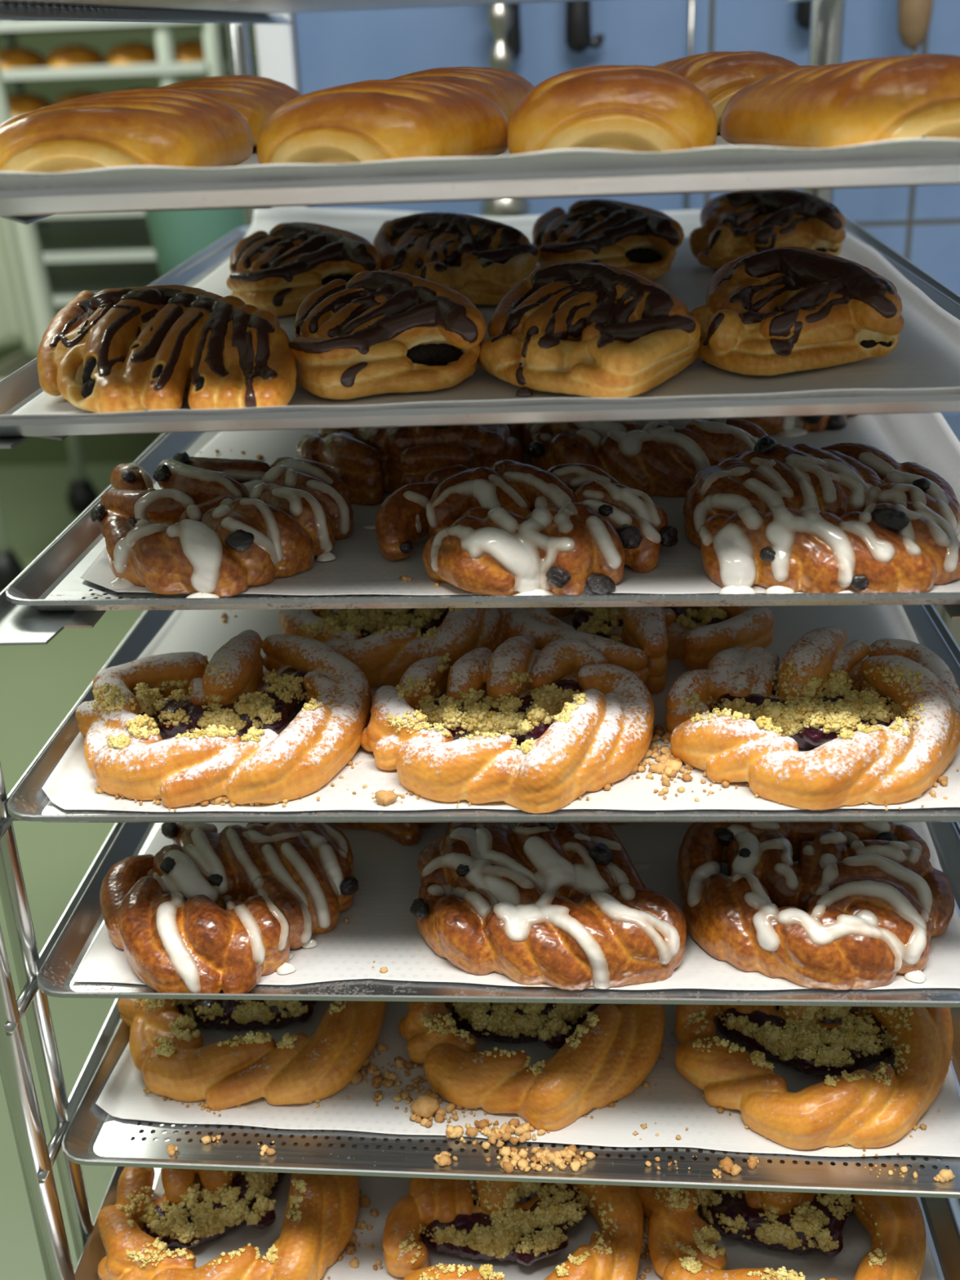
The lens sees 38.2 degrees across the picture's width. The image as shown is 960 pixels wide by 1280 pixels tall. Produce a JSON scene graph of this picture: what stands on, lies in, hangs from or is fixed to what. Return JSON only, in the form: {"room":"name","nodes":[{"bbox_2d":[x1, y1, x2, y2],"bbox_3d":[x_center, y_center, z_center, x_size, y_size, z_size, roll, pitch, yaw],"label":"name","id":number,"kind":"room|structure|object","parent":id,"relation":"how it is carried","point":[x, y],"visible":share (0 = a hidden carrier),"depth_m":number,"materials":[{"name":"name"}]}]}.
{"room":"bakery kitchen","nodes":[
{"label":"bakery kitchen","id":0,"kind":"room"},
{"bbox_2d":[0,463,143,1279],"bbox_3d":[-0.551,0.451,2.701,7.500,0.050,7.500,-1,24,4],"label":"floor","id":1,"kind":"structure","parent":0,"point":[40,685],"depth_m":2.84,"materials":[{"name":"green"}]},
{"bbox_2d":[0,67,56,357],"bbox_3d":[-0.863,-0.932,2.159,0.290,1.020,0.117,-1,24,4],"label":"cabinet","id":2,"kind":"object","parent":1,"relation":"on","point":[27,305],"visible":0.71,"depth_m":2.29,"materials":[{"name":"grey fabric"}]},
{"bbox_2d":[0,19,258,590],"bbox_3d":[-1.010,-1.082,4.027,0.890,1.716,0.810,-1,24,4],"label":"rack","id":3,"kind":"object","parent":1,"relation":"on","point":[82,492],"visible":0.22,"depth_m":4.02,"materials":[{"name":"silver metal"}]},
{"bbox_2d":[0,352,35,381],"bbox_3d":[-1.334,-0.743,4.074,0.200,0.115,0.440,-1,24,4],"label":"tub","id":4,"kind":"object","parent":3,"relation":"on","point":[19,360],"visible":0.19,"depth_m":4.11,"materials":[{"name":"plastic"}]},
{"bbox_2d":[44,211,145,218],"bbox_3d":[-1.038,-1.258,3.935,0.788,0.025,0.738,-1,24,4],"label":"baking tray","id":5,"kind":"object","parent":3,"relation":"on","point":[139,213],"visible":0.04,"depth_m":3.60,"materials":[{"name":"white metal"}]},
{"bbox_2d":[36,217,156,262],"bbox_3d":[-1.034,-1.156,3.980,0.788,0.025,0.738,-1,24,4],"label":"baking tray","id":6,"kind":"object","parent":3,"relation":"on","point":[114,238],"visible":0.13,"depth_m":4.02,"materials":[{"name":"white metal"}]},
{"bbox_2d":[0,19,201,35],"bbox_3d":[-1.055,-1.669,3.756,0.788,0.025,0.738,-1,24,4],"label":"baking tray","id":7,"kind":"object","parent":3,"relation":"on","point":[6,27],"visible":0.42,"depth_m":3.42,"materials":[{"name":"white metal"}]},
{"bbox_2d":[45,259,160,305],"bbox_3d":[-1.030,-1.053,4.025,0.788,0.025,0.738,-1,24,4],"label":"baking tray","id":8,"kind":"object","parent":3,"relation":"on","point":[67,280],"visible":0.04,"depth_m":4.13,"materials":[{"name":"white metal"}]},
{"bbox_2d":[0,56,258,79],"bbox_3d":[-1.051,-1.566,3.800,0.788,0.025,0.738,-1,24,4],"label":"baking tray","id":9,"kind":"object","parent":3,"relation":"on","point":[193,66],"visible":0.58,"depth_m":3.46,"materials":[{"name":"white metal"}]},
{"bbox_2d":[0,47,45,69],"bbox_3d":[-1.215,-1.515,3.632,0.148,0.072,0.252,-1,24,4],"label":"loaf","id":10,"kind":"object","parent":9,"relation":"on","point":[11,57],"visible":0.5,"depth_m":3.56,"materials":[{"name":"brown food"}]},
{"bbox_2d":[45,44,106,67],"bbox_3d":[-1.058,-1.516,3.621,0.148,0.072,0.252,-1,24,4],"label":"loaf","id":11,"kind":"object","parent":9,"relation":"on","point":[69,55],"visible":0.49,"depth_m":3.54,"materials":[{"name":"brown food"}]},
{"bbox_2d":[105,42,158,65],"bbox_3d":[-0.900,-1.518,3.609,0.148,0.072,0.252,-1,24,4],"label":"loaf","id":12,"kind":"object","parent":9,"relation":"on","point":[129,53],"visible":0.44,"depth_m":3.53,"materials":[{"name":"brown food"}]},
{"bbox_2d":[173,40,205,62],"bbox_3d":[-0.742,-1.519,3.598,0.148,0.072,0.252,-1,24,4],"label":"loaf","id":13,"kind":"object","parent":9,"relation":"on","point":[189,51],"visible":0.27,"depth_m":3.50,"materials":[{"name":"brown food"}]},
{"bbox_3d":[-1.047,-1.463,3.845,0.788,0.025,0.738,-1,24,4],"label":"baking tray","id":14,"kind":"object","parent":3,"relation":"on","visible":0},
{"bbox_2d":[6,93,52,116],"bbox_3d":[-1.211,-1.412,3.677,0.148,0.072,0.252,-1,24,4],"label":"loaf","id":15,"kind":"object","parent":14,"relation":"on","point":[20,104],"visible":0.32,"depth_m":3.61,"materials":[{"name":"brown food"}]},
{"bbox_2d":[53,90,96,104],"bbox_3d":[-1.053,-1.414,3.666,0.148,0.072,0.252,-1,24,4],"label":"loaf","id":16,"kind":"object","parent":14,"relation":"on","point":[71,95],"visible":0.13,"depth_m":3.60,"materials":[{"name":"brown food"}]},
{"bbox_2d":[0,0,959,1279],"bbox_3d":[0.039,-0.001,1.169,0.693,1.958,0.920,-1,24,4],"label":"rack","id":17,"kind":"object","parent":1,"relation":"on","point":[20,624],"visible":0.15,"depth_m":0.87,"materials":[{"name":"metal"}]},
{"bbox_2d":[0,0,592,14],"bbox_3d":[0.025,-0.450,0.951,0.580,0.013,0.780,-1,24,4],"label":"baking tray","id":18,"kind":"object","parent":17,"relation":"on","point":[244,6],"visible":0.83,"depth_m":1.01,"materials":[{"name":"metal"}]},
{"bbox_2d":[0,157,959,216],"bbox_3d":[0.026,-0.363,0.988,0.580,0.013,0.780,-1,24,4],"label":"baking tray","id":19,"kind":"object","parent":17,"relation":"on","point":[944,171],"visible":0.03,"depth_m":0.64,"materials":[{"name":"metal"}]},
{"bbox_2d":[0,133,959,190],"bbox_3d":[0.026,-0.362,0.972,0.578,0.020,0.753,-1,24,4],"label":"paper","id":20,"kind":"object","parent":19,"relation":"on","point":[723,153],"visible":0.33,"depth_m":0.63,"materials":[{"name":"white paper"}]},
{"bbox_2d":[0,87,253,173],"bbox_3d":[-0.196,-0.281,0.772,0.121,0.047,0.169,2,24,9],"label":"bun","id":21,"kind":"object","parent":20,"relation":"on","point":[163,126],"visible":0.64,"depth_m":0.71,"materials":[{"name":"brown food"}]},
{"bbox_2d":[160,75,302,147],"bbox_3d":[-0.189,-0.377,0.989,0.121,0.047,0.169,3,24,13],"label":"bun","id":22,"kind":"object","parent":20,"relation":"on","point":[255,98],"visible":0.3,"depth_m":0.94,"materials":[{"name":"brown food"}]},
{"bbox_2d":[257,79,508,164],"bbox_3d":[-0.047,-0.285,0.767,0.105,0.047,0.169,8,26,22],"label":"bun","id":23,"kind":"object","parent":20,"relation":"on","point":[367,121],"visible":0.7,"depth_m":0.71,"materials":[{"name":"brown food"}]},
{"bbox_2d":[391,66,534,122],"bbox_3d":[-0.015,-0.378,0.975,0.105,0.047,0.169,7,25,20],"label":"bun","id":24,"kind":"object","parent":20,"relation":"on","point":[505,88],"visible":0.27,"depth_m":0.93,"materials":[{"name":"brown food"}]},
{"bbox_2d":[507,65,716,155],"bbox_3d":[0.073,-0.292,0.768,0.109,0.050,0.169,0,24,5],"label":"bun","id":25,"kind":"object","parent":20,"relation":"on","point":[642,108],"visible":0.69,"depth_m":0.70,"materials":[{"name":"brown food"}]},
{"bbox_2d":[654,50,799,133],"bbox_3d":[0.165,-0.392,0.986,0.109,0.050,0.169,-6,24,-9],"label":"bun","id":26,"kind":"object","parent":20,"relation":"on","point":[719,75],"visible":0.29,"depth_m":0.91,"materials":[{"name":"brown food"}]},
{"bbox_2d":[720,53,959,148],"bbox_3d":[0.205,-0.289,0.748,0.120,0.050,0.200,-8,24,-13],"label":"bun","id":27,"kind":"object","parent":20,"relation":"on","point":[874,100],"visible":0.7,"depth_m":0.67,"materials":[{"name":"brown food"}]},
{"bbox_2d":[0,216,959,436],"bbox_3d":[0.027,-0.268,1.054,0.580,0.013,0.780,-1,24,3],"label":"baking tray","id":28,"kind":"object","parent":17,"relation":"on","point":[19,389],"visible":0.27,"depth_m":0.71,"materials":[{"name":"metal"}]},
{"bbox_2d":[0,206,959,419],"bbox_3d":[0.033,-0.276,1.048,0.559,0.028,0.774,-1,24,3],"label":"paper","id":29,"kind":"object","parent":28,"relation":"on","point":[925,360],"visible":0.27,"depth_m":0.78,"materials":[{"name":"white paper"}]},
{"bbox_2d":[37,284,296,413],"bbox_3d":[-0.177,-0.173,0.802,0.162,0.050,0.171,-1,24,4],"label":"pastry","id":30,"kind":"object","parent":29,"relation":"on","point":[140,348],"visible":1,"depth_m":0.76,"materials":[{"name":"brown food"}]},
{"bbox_2d":[226,222,382,316],"bbox_3d":[-0.131,-0.282,1.042,0.118,0.054,0.137,-3,24,-1],"label":"pastry","id":31,"kind":"object","parent":29,"relation":"on","point":[274,272],"visible":0.84,"depth_m":1.00,"materials":[{"name":"brown food"}]},
{"bbox_2d":[288,270,486,399],"bbox_3d":[-0.052,-0.181,0.804,0.118,0.054,0.137,-1,24,4],"label":"pastry","id":32,"kind":"object","parent":29,"relation":"on","point":[382,331],"visible":1,"depth_m":0.77,"materials":[{"name":"brown food"}]},
{"bbox_2d":[373,212,539,305],"bbox_3d":[-0.026,-0.292,1.053,0.144,0.056,0.136,4,25,15],"label":"pastry","id":33,"kind":"object","parent":29,"relation":"on","point":[481,259],"visible":0.88,"depth_m":1.03,"materials":[{"name":"brown food"}]},
{"bbox_2d":[477,261,700,398],"bbox_3d":[0.058,-0.182,0.795,0.144,0.056,0.136,14,29,33],"label":"pastry","id":34,"kind":"object","parent":29,"relation":"on","point":[589,329],"visible":1,"depth_m":0.76,"materials":[{"name":"brown food"}]},
{"bbox_2d":[532,199,684,279],"bbox_3d":[0.100,-0.321,1.107,0.118,0.054,0.137,-1,24,4],"label":"pastry","id":35,"kind":"object","parent":29,"relation":"on","point":[642,241],"visible":0.95,"depth_m":1.07,"materials":[{"name":"brown food"}]},
{"bbox_2d":[688,190,845,270],"bbox_3d":[0.233,-0.340,1.135,0.126,0.058,0.151,-3,24,-1],"label":"pastry","id":36,"kind":"object","parent":29,"relation":"on","point":[735,225],"visible":0.83,"depth_m":1.09,"materials":[{"name":"brown food"}]},
{"bbox_2d":[688,246,903,375],"bbox_3d":[0.185,-0.199,0.817,0.126,0.058,0.152,-1,24,4],"label":"pastry","id":37,"kind":"object","parent":29,"relation":"on","point":[786,309],"visible":1,"depth_m":0.77,"materials":[{"name":"brown food"}]},
{"bbox_2d":[5,431,959,610],"bbox_3d":[0.043,-0.175,1.116,0.580,0.013,0.780,0,24,5],"label":"baking tray","id":38,"kind":"object","parent":17,"relation":"on","point":[53,582],"visible":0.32,"depth_m":0.78,"materials":[{"name":"metal"}]},
{"bbox_2d":[80,412,959,595],"bbox_3d":[0.063,-0.188,1.118,0.568,0.030,0.744,0,24,5],"label":"paper","id":39,"kind":"object","parent":38,"relation":"on","point":[359,566],"visible":0.17,"depth_m":0.87,"materials":[{"name":"white paper"}]},
{"bbox_2d":[90,452,353,598],"bbox_3d":[-0.166,-0.078,0.863,0.169,0.047,0.178,-2,24,1],"label":"pastry","id":40,"kind":"object","parent":39,"relation":"on","point":[214,527],"visible":1,"depth_m":0.83,"materials":[{"name":"brown food"}]},
{"bbox_2d":[200,448,439,587],"bbox_3d":[-0.136,-0.087,0.937,0.071,0.005,0.363,-14,26,-24],"label":"crumbs","id":41,"kind":"object","parent":39,"relation":"on","point":[405,578],"visible":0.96,"depth_m":0.81,"materials":[{"name":"brown food"}]},
{"bbox_2d":[362,523,375,528],"bbox_3d":[-0.071,-0.075,0.905,0.012,0.002,0.010,-1,24,4],"label":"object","id":42,"kind":"object","parent":39,"relation":"on","point":[371,526],"visible":0.82,"depth_m":0.90,"materials":[{"name":"white paper"}]},
{"bbox_2d":[296,423,524,505],"bbox_3d":[-0.047,-0.152,1.010,0.166,0.056,0.181,3,24,12],"label":"pastry","id":43,"kind":"object","parent":39,"relation":"on","point":[374,462],"visible":0.43,"depth_m":0.95,"materials":[{"name":"brown food"}]},
{"bbox_2d":[375,459,678,595],"bbox_3d":[0.022,-0.069,0.832,0.176,0.053,0.147,9,26,24],"label":"pastry","id":44,"kind":"object","parent":39,"relation":"on","point":[508,527],"visible":0.99,"depth_m":0.80,"materials":[{"name":"brown food"}]},
{"bbox_2d":[521,417,768,497],"bbox_3d":[0.116,-0.148,0.988,0.168,0.054,0.141,-3,24,-1],"label":"pastry","id":45,"kind":"object","parent":39,"relation":"on","point":[657,457],"visible":0.56,"depth_m":0.94,"materials":[{"name":"brown food"}]},
{"bbox_2d":[724,414,857,437],"bbox_3d":[0.221,-0.202,1.118,0.176,0.053,0.147,4,24,14],"label":"pastry","id":46,"kind":"object","parent":39,"relation":"on","point":[782,426],"visible":0.07,"depth_m":1.06,"materials":[{"name":"brown food"}]},
{"bbox_2d":[682,435,959,594],"bbox_3d":[0.206,-0.083,0.829,0.166,0.056,0.181,-1,24,4],"label":"pastry","id":47,"kind":"object","parent":39,"relation":"on","point":[842,517],"visible":1,"depth_m":0.78,"materials":[{"name":"brown food"}]},
{"bbox_2d":[6,604,959,822],"bbox_3d":[0.040,-0.054,1.119,0.580,0.013,0.780,-1,24,4],"label":"baking tray","id":48,"kind":"object","parent":17,"relation":"on","point":[28,802],"visible":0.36,"depth_m":0.78,"materials":[{"name":"metal"}]},
{"bbox_2d":[41,593,959,812],"bbox_3d":[0.040,-0.057,1.125,0.556,0.008,0.748,-1,24,4],"label":"paper","id":49,"kind":"object","parent":48,"relation":"on","point":[71,785],"visible":0.16,"depth_m":0.82,"materials":[{"name":"white paper"}]},
{"bbox_2d":[75,629,371,812],"bbox_3d":[-0.156,0.044,0.861,0.182,0.050,0.179,-10,25,-16],"label":"pastry","id":50,"kind":"object","parent":49,"relation":"on","point":[219,721],"visible":1,"depth_m":0.85,"materials":[{"name":"orange food"}]},
{"bbox_2d":[374,790,397,805],"bbox_3d":[-0.054,0.091,0.797,0.011,0.009,0.011,20,32,40],"label":"crumb","id":51,"kind":"object","parent":49,"relation":"on","point":[384,797],"visible":1,"depth_m":0.80,"materials":[{"name":"food"}]},
{"bbox_2d":[278,607,507,689],"bbox_3d":[-0.057,-0.021,1.000,0.169,0.049,0.171,17,30,37],"label":"pastry","id":52,"kind":"object","parent":49,"relation":"on","point":[384,643],"visible":0.59,"depth_m":0.94,"materials":[{"name":"brown food"}]},
{"bbox_2d":[360,635,656,813],"bbox_3d":[0.019,0.042,0.850,0.171,0.049,0.169,-18,28,-31],"label":"pastry","id":53,"kind":"object","parent":49,"relation":"on","point":[584,722],"visible":1,"depth_m":0.82,"materials":[{"name":"orange food"}]},
{"bbox_2d":[189,609,948,806],"bbox_3d":[-0.027,0.070,0.846,0.562,0.008,0.238,13,28,31],"label":"crumbs","id":54,"kind":"object","parent":49,"relation":"on","point":[668,766],"visible":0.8,"depth_m":0.82,"materials":[{"name":"beige food"}]},
{"bbox_2d":[503,605,774,693],"bbox_3d":[0.102,-0.022,0.987,0.182,0.050,0.179,-14,26,-25],"label":"pastry","id":55,"kind":"object","parent":49,"relation":"on","point":[641,641],"visible":0.59,"depth_m":0.93,"materials":[{"name":"brown food"}]},
{"bbox_2d":[662,626,959,810],"bbox_3d":[0.203,0.039,0.837,0.191,0.052,0.179,-1,24,4],"label":"pastry","id":56,"kind":"object","parent":49,"relation":"on","point":[882,728],"visible":1,"depth_m":0.81,"materials":[{"name":"orange food"}]},
{"bbox_2d":[36,822,959,1007],"bbox_3d":[0.048,0.054,1.152,0.580,0.013,0.780,-1,24,4],"label":"baking tray","id":57,"kind":"object","parent":17,"relation":"on","point":[54,978],"visible":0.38,"depth_m":0.82,"materials":[{"name":"metal"}]},
{"bbox_2d":[71,822,959,990],"bbox_3d":[0.049,0.052,1.157,0.548,0.008,0.749,-1,24,4],"label":"paper","id":58,"kind":"object","parent":57,"relation":"on","point":[382,929],"visible":0.16,"depth_m":0.86,"materials":[{"name":"white paper"}]},
{"bbox_2d":[99,822,359,993],"bbox_3d":[-0.161,0.160,0.879,0.165,0.048,0.156,-1,24,4],"label":"pastry","id":59,"kind":"object","parent":58,"relation":"on","point":[211,912],"visible":0.96,"depth_m":0.86,"materials":[{"name":"brown food"}]},
{"bbox_2d":[344,917,387,973],"bbox_3d":[-0.081,0.187,0.866,0.075,0.004,0.037,11,27,28],"label":"crumbs","id":60,"kind":"object","parent":58,"relation":"on","point":[383,970],"visible":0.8,"depth_m":0.84,"materials":[{"name":"food"}]},
{"bbox_2d":[335,822,452,845],"bbox_3d":[-0.062,0.086,1.040,0.169,0.047,0.178,4,24,14],"label":"pastry","id":61,"kind":"object","parent":58,"relation":"on","point":[405,833],"visible":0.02,"depth_m":0.97,"materials":[{"name":"brown food"}]},
{"bbox_2d":[409,822,686,990],"bbox_3d":[0.042,0.153,0.866,0.168,0.054,0.141,-1,24,4],"label":"pastry","id":62,"kind":"object","parent":58,"relation":"on","point":[562,905],"visible":0.97,"depth_m":0.83,"materials":[{"name":"brown food"}]},
{"bbox_2d":[606,822,629,825],"bbox_3d":[0.119,0.086,1.027,0.176,0.053,0.147,5,25,16],"label":"pastry","id":63,"kind":"object","parent":58,"relation":"on","point":[608,823],"visible":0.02,"depth_m":0.98,"materials":[{"name":"brown food"}]},
{"bbox_2d":[676,822,955,990],"bbox_3d":[0.209,0.153,0.860,0.174,0.046,0.153,-1,24,4],"label":"pastry","id":64,"kind":"object","parent":58,"relation":"on","point":[862,904],"visible":0.96,"depth_m":0.83,"materials":[{"name":"brown food"}]},
{"bbox_2d":[62,1007,959,1198],"bbox_3d":[0.061,0.167,1.177,0.580,0.013,0.780,0,24,5],"label":"baking tray","id":65,"kind":"object","parent":17,"relation":"on","point":[93,1136],"visible":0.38,"depth_m":0.85,"materials":[{"name":"metal"}]},
{"bbox_2d":[95,979,959,1156],"bbox_3d":[0.057,0.161,1.190,0.556,0.010,0.734,0,24,5],"label":"paper","id":66,"kind":"object","parent":65,"relation":"on","point":[675,1104],"visible":0.22,"depth_m":0.89,"materials":[{"name":"white paper"}]},
{"bbox_2d":[117,978,386,1115],"bbox_3d":[-0.152,0.250,0.955,0.182,0.050,0.179,-11,25,-19],"label":"pastry","id":67,"kind":"object","parent":66,"relation":"on","point":[172,1059],"visible":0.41,"depth_m":0.90,"materials":[{"name":"orange food"}]},
{"bbox_2d":[349,1071,363,1084],"bbox_3d":[-0.083,0.288,0.915,0.012,0.010,0.010,-1,24,4],"label":"crumb","id":68,"kind":"object","parent":66,"relation":"on","point":[357,1077],"visible":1,"depth_m":0.91,"materials":[{"name":"beige food"}]},
{"bbox_2d":[361,1057,370,1067],"bbox_3d":[-0.078,0.282,0.928,0.010,0.008,0.009,-1,24,4],"label":"crumb","id":69,"kind":"object","parent":66,"relation":"on","point":[367,1061],"visible":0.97,"depth_m":0.93,"materials":[{"name":"brown food"}]},
{"bbox_2d":[409,1094,439,1118],"bbox_3d":[-0.035,0.297,0.884,0.017,0.013,0.017,-19,29,-34],"label":"crumb","id":70,"kind":"object","parent":66,"relation":"on","point":[425,1105],"visible":1,"depth_m":0.88,"materials":[{"name":"beige food"}]},
{"bbox_2d":[398,1001,666,1130],"bbox_3d":[0.037,0.251,0.937,0.171,0.049,0.169,-14,26,-25],"label":"pastry","id":71,"kind":"object","parent":66,"relation":"on","point":[612,1049],"visible":0.69,"depth_m":0.89,"materials":[{"name":"orange food"}]},
{"bbox_2d":[191,1042,919,1149],"bbox_3d":[0.044,0.290,0.902,0.461,0.008,0.109,-1,24,4],"label":"crumbs","id":72,"kind":"object","parent":66,"relation":"on","point":[506,1130],"visible":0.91,"depth_m":0.88,"materials":[{"name":"beige food"}]},
{"bbox_2d":[670,1004,953,1156],"bbox_3d":[0.218,0.255,0.907,0.191,0.052,0.179,2,24,9],"label":"pastry","id":73,"kind":"object","parent":66,"relation":"on","point":[863,1108],"visible":0.85,"depth_m":0.88,"materials":[{"name":"orange food"}]},
{"bbox_2d":[166,1134,955,1182],"bbox_3d":[0.043,0.316,0.845,0.479,0.008,0.023,0,24,5],"label":"crumbs","id":74,"kind":"object","parent":65,"relation":"on","point":[544,1157],"visible":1,"depth_m":0.84,"materials":[{"name":"beige food"}]},
{"bbox_2d":[74,1123,959,1279],"bbox_3d":[0.042,0.294,1.168,0.580,0.013,0.780,-1,24,4],"label":"baking tray","id":75,"kind":"object","parent":17,"relation":"on","point":[941,1226],"visible":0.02,"depth_m":0.92,"materials":[{"name":"metal"}]},
{"bbox_2d":[151,1124,940,1279],"bbox_3d":[0.044,0.293,1.164,0.536,0.013,0.767,-1,24,4],"label":"paper","id":76,"kind":"object","parent":75,"relation":"on","point":[384,1193],"visible":0.03,"depth_m":0.92,"materials":[{"name":"white paper"}]},
{"bbox_2d":[97,1124,359,1279],"bbox_3d":[-0.169,0.380,0.941,0.169,0.049,0.171,11,27,27],"label":"pastry","id":77,"kind":"object","parent":76,"relation":"on","point":[195,1207],"visible":0.8,"depth_m":0.92,"materials":[{"name":"orange food"}]},
{"bbox_2d":[345,1189,652,1273],"bbox_3d":[0.012,0.398,0.936,0.222,0.008,0.070,-1,24,4],"label":"crumbs","id":78,"kind":"object","parent":76,"relation":"on","point":[364,1201],"visible":0.58,"depth_m":0.93,"materials":[{"name":"brown food"}]},
{"bbox_2d":[379,1143,645,1279],"bbox_3d":[0.025,0.381,0.917,0.191,0.052,0.178,-10,25,-17],"label":"pastry","id":79,"kind":"object","parent":76,"relation":"on","point":[523,1223],"visible":0.76,"depth_m":0.91,"materials":[{"name":"orange food"}]},
{"bbox_2d":[637,1148,926,1279],"bbox_3d":[0.199,0.381,0.901,0.182,0.050,0.179,-4,24,-3],"label":"pastry","id":80,"kind":"object","parent":76,"relation":"on","point":[682,1246],"visible":0.69,"depth_m":0.90,"materials":[{"name":"orange food"}]},
{"bbox_2d":[933,416,959,823],"bbox_3d":[1.260,0.168,1.860,1.460,0.845,0.530,-1,24,4],"label":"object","id":81,"kind":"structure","parent":1,"relation":"on","point":[953,625],"depth_m":1.57,"materials":[{"name":"grey"}]},
{"bbox_2d":[943,416,959,441],"bbox_3d":[1.245,-0.202,1.701,1.460,0.040,0.525,-1,24,4],"label":"countertop","id":82,"kind":"structure","parent":81,"relation":"on","point":[953,422],"depth_m":1.93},
{"bbox_3d":[-0.431,-0.122,2.626,0.310,1.051,0.310,-1,24,4],"label":"stool","id":83,"kind":"object","parent":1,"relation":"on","visible":0},
{"bbox_2d":[144,207,271,276],"bbox_3d":[-0.457,-0.742,2.354,0.250,0.302,0.248,-1,24,4],"label":"bucket","id":84,"kind":"object","parent":83,"relation":"on","point":[177,237],"visible":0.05,"depth_m":2.28,"materials":[{"name":"teal plastic"}]},
{"bbox_2d":[0,25,259,466],"bbox_3d":[-0.432,-2.073,4.646,7.500,3.000,0.100,-1,24,4],"label":"wall","id":85,"kind":"structure","parent":0,"point":[97,449],"depth_m":4.74,"materials":[{"name":"green paint"}]},
{"bbox_2d":[292,0,959,416],"bbox_3d":[1.437,-0.880,1.747,3.371,3.000,0.120,-1,24,4],"label":"wall","id":86,"kind":"structure","parent":0,"point":[922,223],"depth_m":1.82,"materials":[{"name":"blue tile"}]},
{"bbox_2d":[254,13,301,208],"bbox_3d":[-0.269,-0.859,1.860,0.046,3.000,0.145,-1,24,4],"label":"trim","id":87,"kind":"structure","parent":86,"relation":"attached to","point":[275,43],"depth_m":1.82,"materials":[{"name":"white"}]},
{"bbox_2d":[480,4,530,217],"bbox_3d":[0.026,-0.755,1.779,0.068,0.420,0.068,-1,24,4],"label":"metal tool","id":88,"kind":"object","parent":86,"relation":"hanging from","point":[499,16],"visible":0.34,"depth_m":1.77,"materials":[{"name":"metal"}]},
{"bbox_2d":[480,199,530,217],"bbox_3d":[0.033,-0.591,1.851,0.068,0.062,0.068,-1,24,4],"label":"bowl","id":89,"kind":"object","parent":88,"relation":"on","point":[506,207],"depth_m":1.83,"materials":[{"name":"metal"}]},
{"bbox_2d":[506,3,521,61],"bbox_3d":[0.032,-0.902,1.736,0.034,0.330,0.034,-1,24,4],"label":"tool","id":90,"kind":"object","parent":86,"relation":"hanging from","point":[513,36],"visible":0.41,"depth_m":1.78,"materials":[{"name":"black plastic"}]},
{"bbox_2d":[564,0,604,53],"bbox_3d":[0.129,-0.910,1.725,0.050,0.330,0.034,-1,24,4],"label":"tool","id":91,"kind":"object","parent":86,"relation":"hanging from","point":[579,37],"visible":1,"depth_m":1.77,"materials":[{"name":"black plastic"}]},
{"bbox_2d":[684,0,694,209],"bbox_3d":[0.274,-0.742,1.806,0.008,0.390,0.006,-1,24,4],"label":"pipe","id":92,"kind":"object","parent":86,"relation":"attached to","point":[691,2],"visible":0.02,"depth_m":1.79,"materials":[{"name":"metal"}]},
{"bbox_2d":[795,0,811,30],"bbox_3d":[0.412,-0.927,1.698,0.036,0.330,0.036,-1,24,4],"label":"tool","id":93,"kind":"object","parent":86,"relation":"hanging from","point":[802,11],"visible":0.59,"depth_m":1.75,"materials":[{"name":"black plastic"}]},
{"bbox_2d":[897,0,933,54],"bbox_3d":[0.536,-0.737,1.719,0.042,0.290,0.042,-1,24,4],"label":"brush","id":94,"kind":"object","parent":86,"relation":"hanging from","point":[914,16],"visible":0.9,"depth_m":1.69,"materials":[{"name":"brown wood"}]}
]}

